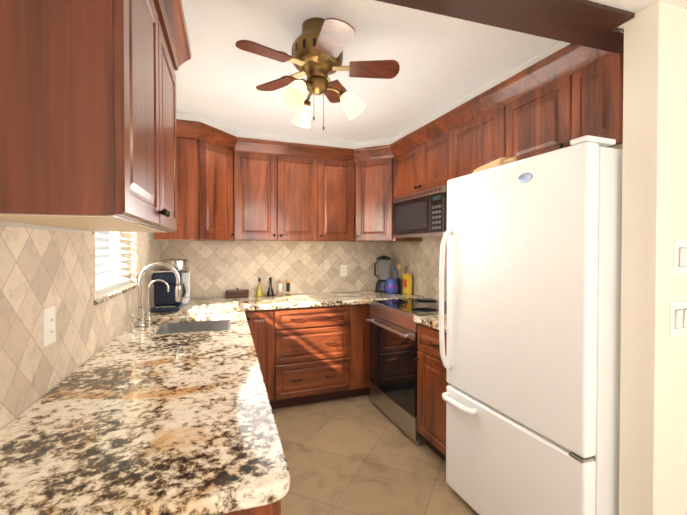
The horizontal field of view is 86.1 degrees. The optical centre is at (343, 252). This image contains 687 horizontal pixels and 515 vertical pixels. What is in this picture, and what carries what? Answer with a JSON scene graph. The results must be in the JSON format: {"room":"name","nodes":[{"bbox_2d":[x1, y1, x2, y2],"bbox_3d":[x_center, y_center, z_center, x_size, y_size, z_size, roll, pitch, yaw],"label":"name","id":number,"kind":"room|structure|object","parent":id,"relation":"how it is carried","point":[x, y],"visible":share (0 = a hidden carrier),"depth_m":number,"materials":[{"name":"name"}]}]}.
{"room":"kitchen","nodes":[
{"label":"kitchen","id":0,"kind":"room"},
{"bbox_2d":[0,221,159,430],"bbox_3d":[-0.912,0.168,0.752,0.140,2.420,5.550,0,1,-18],"label":"wall","id":1,"kind":"structure","parent":0,"point":[150,235],"depth_m":1.38,"materials":[{"name":"beige paint"}]},
{"bbox_2d":[0,225,160,428],"bbox_3d":[-1.234,-0.172,1.913,0.221,1.233,2.867,0,1,-21],"label":"wall tile","id":2,"kind":"structure","parent":1,"relation":"attached to","point":[41,270],"depth_m":1.24,"materials":[{"name":"tile"}]},
{"bbox_2d":[43,306,55,346],"bbox_3d":[-0.968,0.241,1.213,0.010,0.120,0.075,0,1,-18],"label":"outlet","id":3,"kind":"object","parent":2,"relation":"attached to","point":[49,329],"visible":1,"depth_m":1.20,"materials":[{"name":"white plastic"}]},
{"bbox_2d":[0,0,176,232],"bbox_3d":[-0.788,-0.455,1.233,0.367,0.737,0.939,0,1,-18],"label":"wall cabinet","id":4,"kind":"object","parent":1,"relation":"attached to","point":[87,115],"visible":1,"depth_m":0.81,"materials":[{"name":"brown wood"}]},
{"bbox_2d":[95,232,120,282],"bbox_3d":[-1.354,-0.242,2.007,0.040,0.895,0.824,0,1,-18],"label":"window","id":5,"kind":"structure","parent":1,"relation":"in","point":[116,241],"depth_m":2.36,"materials":[{"name":"white"}]},
{"bbox_2d":[95,232,130,294],"bbox_3d":[-1.302,-0.243,2.024,0.103,0.889,0.818,0,1,-21],"label":"window blinds","id":6,"kind":"object","parent":5,"relation":"attached to","point":[104,286],"visible":0.35,"depth_m":2.06,"materials":[{"name":"white plastic"}]},
{"bbox_2d":[93,283,137,304],"bbox_3d":[-1.281,0.217,2.037,0.114,0.021,0.900,0,1,-18],"label":"window sill","id":7,"kind":"structure","parent":1,"relation":"attached to","point":[99,300],"depth_m":1.88,"materials":[{"name":"beige stone"}]},
{"bbox_2d":[176,41,570,148],"bbox_3d":[-0.163,-1.024,2.297,2.046,0.076,2.325,0,1,-21],"label":"trim","id":8,"kind":"structure","parent":1,"relation":"attached to","point":[382,142],"depth_m":3.03,"materials":[{"name":"white paint"}]},
{"bbox_2d":[109,232,372,298],"bbox_3d":[-0.754,0.127,3.739,2.770,2.420,0.140,0,1,-21],"label":"wall","id":9,"kind":"structure","parent":0,"point":[110,233],"depth_m":3.45,"materials":[{"name":"beige paint"}]},
{"bbox_2d":[154,137,233,240],"bbox_3d":[-1.250,-0.501,3.136,0.598,0.797,0.597,0,1,-21],"label":"upper cabinet","id":10,"kind":"object","parent":9,"relation":"attached to","point":[204,191],"visible":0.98,"depth_m":2.90,"materials":[{"name":"brown wood"}]},
{"bbox_2d":[161,241,392,297],"bbox_3d":[-0.574,0.144,3.725,2.418,0.553,0.010,0,1,-21],"label":"wall tile","id":11,"kind":"structure","parent":9,"relation":"attached to","point":[218,268],"depth_m":3.69,"materials":[{"name":"tile"}]},
{"bbox_2d":[340,265,346,275],"bbox_3d":[0.002,0.189,3.931,0.075,0.120,0.010,0,1,-21],"label":"outlet","id":12,"kind":"object","parent":11,"relation":"attached to","point":[343,270],"visible":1,"depth_m":3.93,"materials":[{"name":"white plastic"}]},
{"bbox_2d":[233,152,353,241],"bbox_3d":[-0.476,-0.507,3.560,1.146,0.797,0.347,0,1,-21],"label":"upper cabinet","id":13,"kind":"object","parent":9,"relation":"attached to","point":[276,198],"visible":0.98,"depth_m":3.41,"materials":[{"name":"brown wood"}]},
{"bbox_2d":[352,158,421,241],"bbox_3d":[0.385,-0.511,3.750,0.598,0.795,0.597,0,1,-21],"label":"upper cabinet","id":14,"kind":"object","parent":9,"relation":"attached to","point":[373,197],"visible":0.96,"depth_m":3.54,"materials":[{"name":"brown wood"}]},
{"bbox_2d":[174,0,560,142],"bbox_3d":[-0.216,-1.079,2.348,3.010,0.030,3.090,0,1,-21],"label":"ceiling","id":15,"kind":"structure","parent":0,"point":[443,61],"depth_m":2.05,"materials":[{"name":"white paint"}]},
{"bbox_2d":[235,17,399,129],"bbox_3d":[-0.118,-0.810,1.695,0.741,0.489,0.719,0,1,-21],"label":"ceiling fan","id":16,"kind":"object","parent":15,"relation":"hanging from","point":[318,47],"visible":1,"depth_m":1.67,"materials":[{"name":"brown wood"}]},
{"bbox_2d":[272,394,478,514],"bbox_3d":[0.780,1.394,1.421,5.000,0.050,5.590,0,1,-21],"label":"floor","id":17,"kind":"structure","parent":0,"point":[361,455],"depth_m":2.33,"materials":[{"name":"tile"}]},
{"bbox_2d":[221,499,280,514],"bbox_3d":[-0.569,0.936,1.099,0.738,0.874,0.925,0,1,-21],"label":"base cabinet","id":18,"kind":"object","parent":17,"relation":"on","point":[273,508],"depth_m":0.75,"materials":[{"name":"brown wood"}]},
{"bbox_2d":[0,298,289,514],"bbox_3d":[-0.865,0.566,2.020,0.838,0.240,2.924,0,1,-21],"label":"countertop","id":19,"kind":"structure","parent":18,"relation":"on","point":[157,415],"depth_m":0.94,"materials":[{"name":"multicoloured stone"}]},
{"bbox_2d":[128,316,141,332],"bbox_3d":[-1.170,0.398,2.065,0.069,0.092,0.038,0,1,-21],"label":"soap dispenser","id":20,"kind":"object","parent":19,"relation":"on","point":[131,328],"visible":1,"depth_m":2.05,"materials":[{"name":"silver metal"}]},
{"bbox_2d":[145,279,169,320],"bbox_3d":[-1.213,0.307,2.393,0.146,0.265,0.070,0,1,-21],"label":"filter faucet","id":21,"kind":"object","parent":19,"relation":"on","point":[148,316],"visible":1,"depth_m":2.38,"materials":[{"name":"silver metal"}]},
{"bbox_2d":[135,262,180,326],"bbox_3d":[-1.121,0.249,2.223,0.255,0.386,0.110,0,1,-21],"label":"gooseneck faucet","id":22,"kind":"object","parent":19,"relation":"on","point":[140,321],"visible":1,"depth_m":2.21,"materials":[{"name":"silver metal"}]},
{"bbox_2d":[150,269,182,312],"bbox_3d":[-1.333,0.279,2.776,0.190,0.310,0.282,0,1,-18],"label":"machine","id":23,"kind":"object","parent":19,"relation":"on","point":[164,300],"visible":0.79,"depth_m":2.75,"materials":[{"name":"blue"}]},
{"bbox_2d":[162,259,189,303],"bbox_3d":[-1.426,0.240,3.141,0.216,0.378,0.257,0,1,-21],"label":"drip coffee maker","id":24,"kind":"object","parent":19,"relation":"on","point":[182,265],"visible":0.42,"depth_m":3.08,"materials":[{"name":"white metal"}]},
{"bbox_2d":[188,301,239,313],"bbox_3d":[-0.980,0.419,2.812,0.372,0.030,0.368,0,1,-21],"label":"board","id":25,"kind":"object","parent":19,"relation":"on","point":[212,307],"visible":1,"depth_m":2.72,"materials":[{"name":"beige stone"}]},
{"bbox_2d":[245,309,276,408],"bbox_3d":[-0.814,0.906,3.309,0.277,0.874,0.617,0,1,-21],"label":"base cabinet","id":26,"kind":"object","parent":17,"relation":"on","point":[262,324],"depth_m":3.05,"materials":[{"name":"brown wood"}]},
{"bbox_2d":[234,290,424,310],"bbox_3d":[-0.141,0.445,3.544,1.737,0.040,0.637,0,1,-21],"label":"countertop","id":27,"kind":"structure","parent":26,"relation":"on","point":[264,302],"depth_m":3.35,"materials":[{"name":"beige stone"}]},
{"bbox_2d":[226,288,248,297],"bbox_3d":[-1.010,0.379,3.499,0.210,0.090,0.105,0,1,-21],"label":"box","id":28,"kind":"object","parent":27,"relation":"on","point":[237,293],"visible":1,"depth_m":3.46,"materials":[{"name":"brown wood"}]},
{"bbox_2d":[256,278,263,296],"bbox_3d":[-0.812,0.333,3.554,0.076,0.182,0.076,0,1,-21],"label":"cruet bottle","id":29,"kind":"object","parent":27,"relation":"on","point":[259,292],"visible":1,"depth_m":3.54,"materials":[{"name":"yellow glass"}]},
{"bbox_2d":[267,277,273,295],"bbox_3d":[-0.714,0.332,3.591,0.076,0.182,0.076,0,1,-21],"label":"cruet bottle","id":30,"kind":"object","parent":27,"relation":"on","point":[270,291],"visible":1,"depth_m":3.58,"materials":[{"name":"black"}]},
{"bbox_2d":[278,280,281,295],"bbox_3d":[-0.626,0.344,3.629,0.042,0.158,0.042,0,1,-21],"label":"mill","id":31,"kind":"object","parent":27,"relation":"on","point":[279,287],"visible":1,"depth_m":3.61,"materials":[{"name":"white wood"}]},
{"bbox_2d":[286,279,289,294],"bbox_3d":[-0.551,0.343,3.657,0.042,0.158,0.042,0,1,-21],"label":"mill","id":32,"kind":"object","parent":27,"relation":"on","point":[287,286],"visible":1,"depth_m":3.64,"materials":[{"name":"brown wood"}]},
{"bbox_2d":[374,255,390,291],"bbox_3d":[0.420,0.224,3.967,0.222,0.387,0.190,0,1,-21],"label":"blender","id":33,"kind":"object","parent":27,"relation":"on","point":[383,262],"visible":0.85,"depth_m":3.91,"materials":[{"name":"black plastic"}]},
{"bbox_2d":[382,279,398,293],"bbox_3d":[0.474,0.346,3.754,0.180,0.150,0.138,0,1,-21],"label":"pitcher","id":34,"kind":"object","parent":27,"relation":"on","point":[391,286],"visible":1,"depth_m":3.71,"materials":[{"name":"blue ceramic"}]},
{"bbox_2d":[393,261,407,292],"bbox_3d":[0.615,0.252,3.856,0.173,0.335,0.154,0,1,-21],"label":"utensil crock","id":35,"kind":"object","parent":27,"relation":"on","point":[399,280],"visible":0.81,"depth_m":3.81,"materials":[{"name":"black plastic"}]},
{"bbox_2d":[403,274,411,294],"bbox_3d":[0.649,0.319,3.745,0.051,0.203,0.100,0,1,-21],"label":"box","id":36,"kind":"object","parent":27,"relation":"on","point":[407,284],"visible":1,"depth_m":3.71,"materials":[{"name":"yellow cardboard"}]},
{"bbox_2d":[277,305,352,407],"bbox_3d":[-0.364,0.904,3.478,0.685,0.874,0.617,0,1,-21],"label":"base cabinet","id":37,"kind":"object","parent":17,"relation":"on","point":[308,355],"depth_m":3.20,"materials":[{"name":"brown wood"}]},
{"bbox_2d":[353,304,364,396],"bbox_3d":[0.019,0.902,3.622,0.133,0.874,0.617,0,1,-21],"label":"base cabinet","id":38,"kind":"object","parent":17,"relation":"on","point":[358,310],"depth_m":3.36,"materials":[{"name":"brown wood"}]},
{"bbox_2d":[365,304,370,394],"bbox_3d":[0.380,0.900,3.757,0.637,0.874,0.617,0,1,-21],"label":"base cabinet","id":39,"kind":"object","parent":17,"relation":"on","point":[367,306],"depth_m":3.39,"materials":[{"name":"brown wood"}]},
{"bbox_2d":[366,298,446,445],"bbox_3d":[0.625,0.887,3.006,0.671,0.919,0.762,0,1,-21],"label":"range","id":40,"kind":"object","parent":17,"relation":"on","point":[394,349],"visible":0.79,"depth_m":2.84,"materials":[{"name":"silver metal"}]},
{"bbox_2d":[415,324,450,460],"bbox_3d":[0.855,0.918,2.449,0.647,0.874,0.434,0,1,-21],"label":"base cabinet","id":41,"kind":"object","parent":17,"relation":"on","point":[432,383],"visible":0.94,"depth_m":2.39,"materials":[{"name":"brown wood"}]},
{"bbox_2d":[414,314,446,332],"bbox_3d":[0.860,0.460,2.444,0.637,0.040,0.441,0,1,-21],"label":"countertop","id":42,"kind":"structure","parent":41,"relation":"on","point":[432,321],"depth_m":2.42,"materials":[{"name":"beige stone"}]},
{"bbox_2d":[439,135,622,514],"bbox_3d":[1.012,0.467,1.811,0.764,1.792,0.820,0,1,-21],"label":"fridge","id":43,"kind":"object","parent":17,"relation":"on","point":[530,359],"visible":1,"depth_m":1.51,"materials":[{"name":"white painted metal"},{"name":"plastic"}]},
{"bbox_2d":[473,156,516,172],"bbox_3d":[0.771,-0.440,1.932,0.062,0.062,0.460,0,1,-7],"label":"rolling pin","id":44,"kind":"object","parent":43,"relation":"on","point":[500,161],"visible":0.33,"depth_m":1.81,"materials":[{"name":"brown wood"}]},
{"bbox_2d":[589,0,686,12],"bbox_3d":[1.172,-0.847,-0.068,5.293,0.031,2.977,0,1,-21],"label":"ceiling","id":45,"kind":"structure","parent":0,"point":[633,6],"depth_m":1.25,"materials":[{"name":"white paint"}]},
{"bbox_2d":[619,0,686,514],"bbox_3d":[2.113,0.255,1.704,2.295,2.220,0.110,0,1,-21],"label":"wall","id":46,"kind":"structure","parent":0,"point":[653,427],"depth_m":1.28,"materials":[{"name":"beige paint"}]},
{"bbox_2d":[669,301,686,336],"bbox_3d":[1.188,0.230,1.288,0.118,0.120,0.014,0,1,-21],"label":"double light switch","id":47,"kind":"object","parent":46,"relation":"attached to","point":[678,318],"visible":1,"depth_m":1.28,"materials":[{"name":"white plastic"}]},
{"bbox_2d":[673,240,686,273],"bbox_3d":[1.183,0.015,1.284,0.075,0.120,0.014,0,1,-21],"label":"light switch","id":48,"kind":"object","parent":46,"relation":"attached to","point":[679,256],"visible":1,"depth_m":1.28,"materials":[{"name":"white plastic"}]},
{"bbox_3d":[1.099,0.138,2.945,0.140,2.420,2.930,0,1,-21],"label":"wall","id":49,"kind":"structure","parent":0,"visible":0},
{"bbox_2d":[153,0,614,162],"bbox_3d":[-0.208,-0.929,2.281,2.143,0.113,2.325,0,1,-21],"label":"crown molding","id":50,"kind":"structure","parent":49,"relation":"attached to","point":[569,59],"depth_m":2.37,"materials":[{"name":"brown wood"}]},
{"bbox_2d":[393,185,446,237],"bbox_3d":[0.761,-0.312,3.042,0.391,0.357,0.752,0,1,-21],"label":"microwave","id":51,"kind":"object","parent":49,"relation":"attached to","point":[421,214],"visible":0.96,"depth_m":2.90,"materials":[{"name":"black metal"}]},
{"bbox_2d":[393,237,446,300],"bbox_3d":[0.901,0.135,3.254,0.010,0.583,1.908,0,1,-21],"label":"wall tile","id":52,"kind":"structure","parent":49,"relation":"attached to","point":[422,257],"depth_m":3.58,"materials":[{"name":"tile"}]},
{"bbox_2d":[394,53,623,197],"bbox_3d":[0.964,-0.689,2.563,0.347,0.407,2.021,0,1,-21],"label":"wall cabinets","id":53,"kind":"object","parent":49,"relation":"attached to","point":[564,111],"visible":0.6,"depth_m":2.01,"materials":[{"name":"brown wood"}]},
{"bbox_3d":[0.239,-0.948,1.171,2.925,0.200,0.299,0,1,-21],"label":"wall","id":54,"kind":"structure","parent":0,"visible":0},
{"bbox_2d":[376,0,634,54],"bbox_3d":[0.348,-0.839,1.203,2.592,0.017,0.300,0,1,-21],"label":"ceiling beam","id":55,"kind":"structure","parent":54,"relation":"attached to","point":[590,24],"depth_m":1.29,"materials":[{"name":"brown wood"}]}
]}

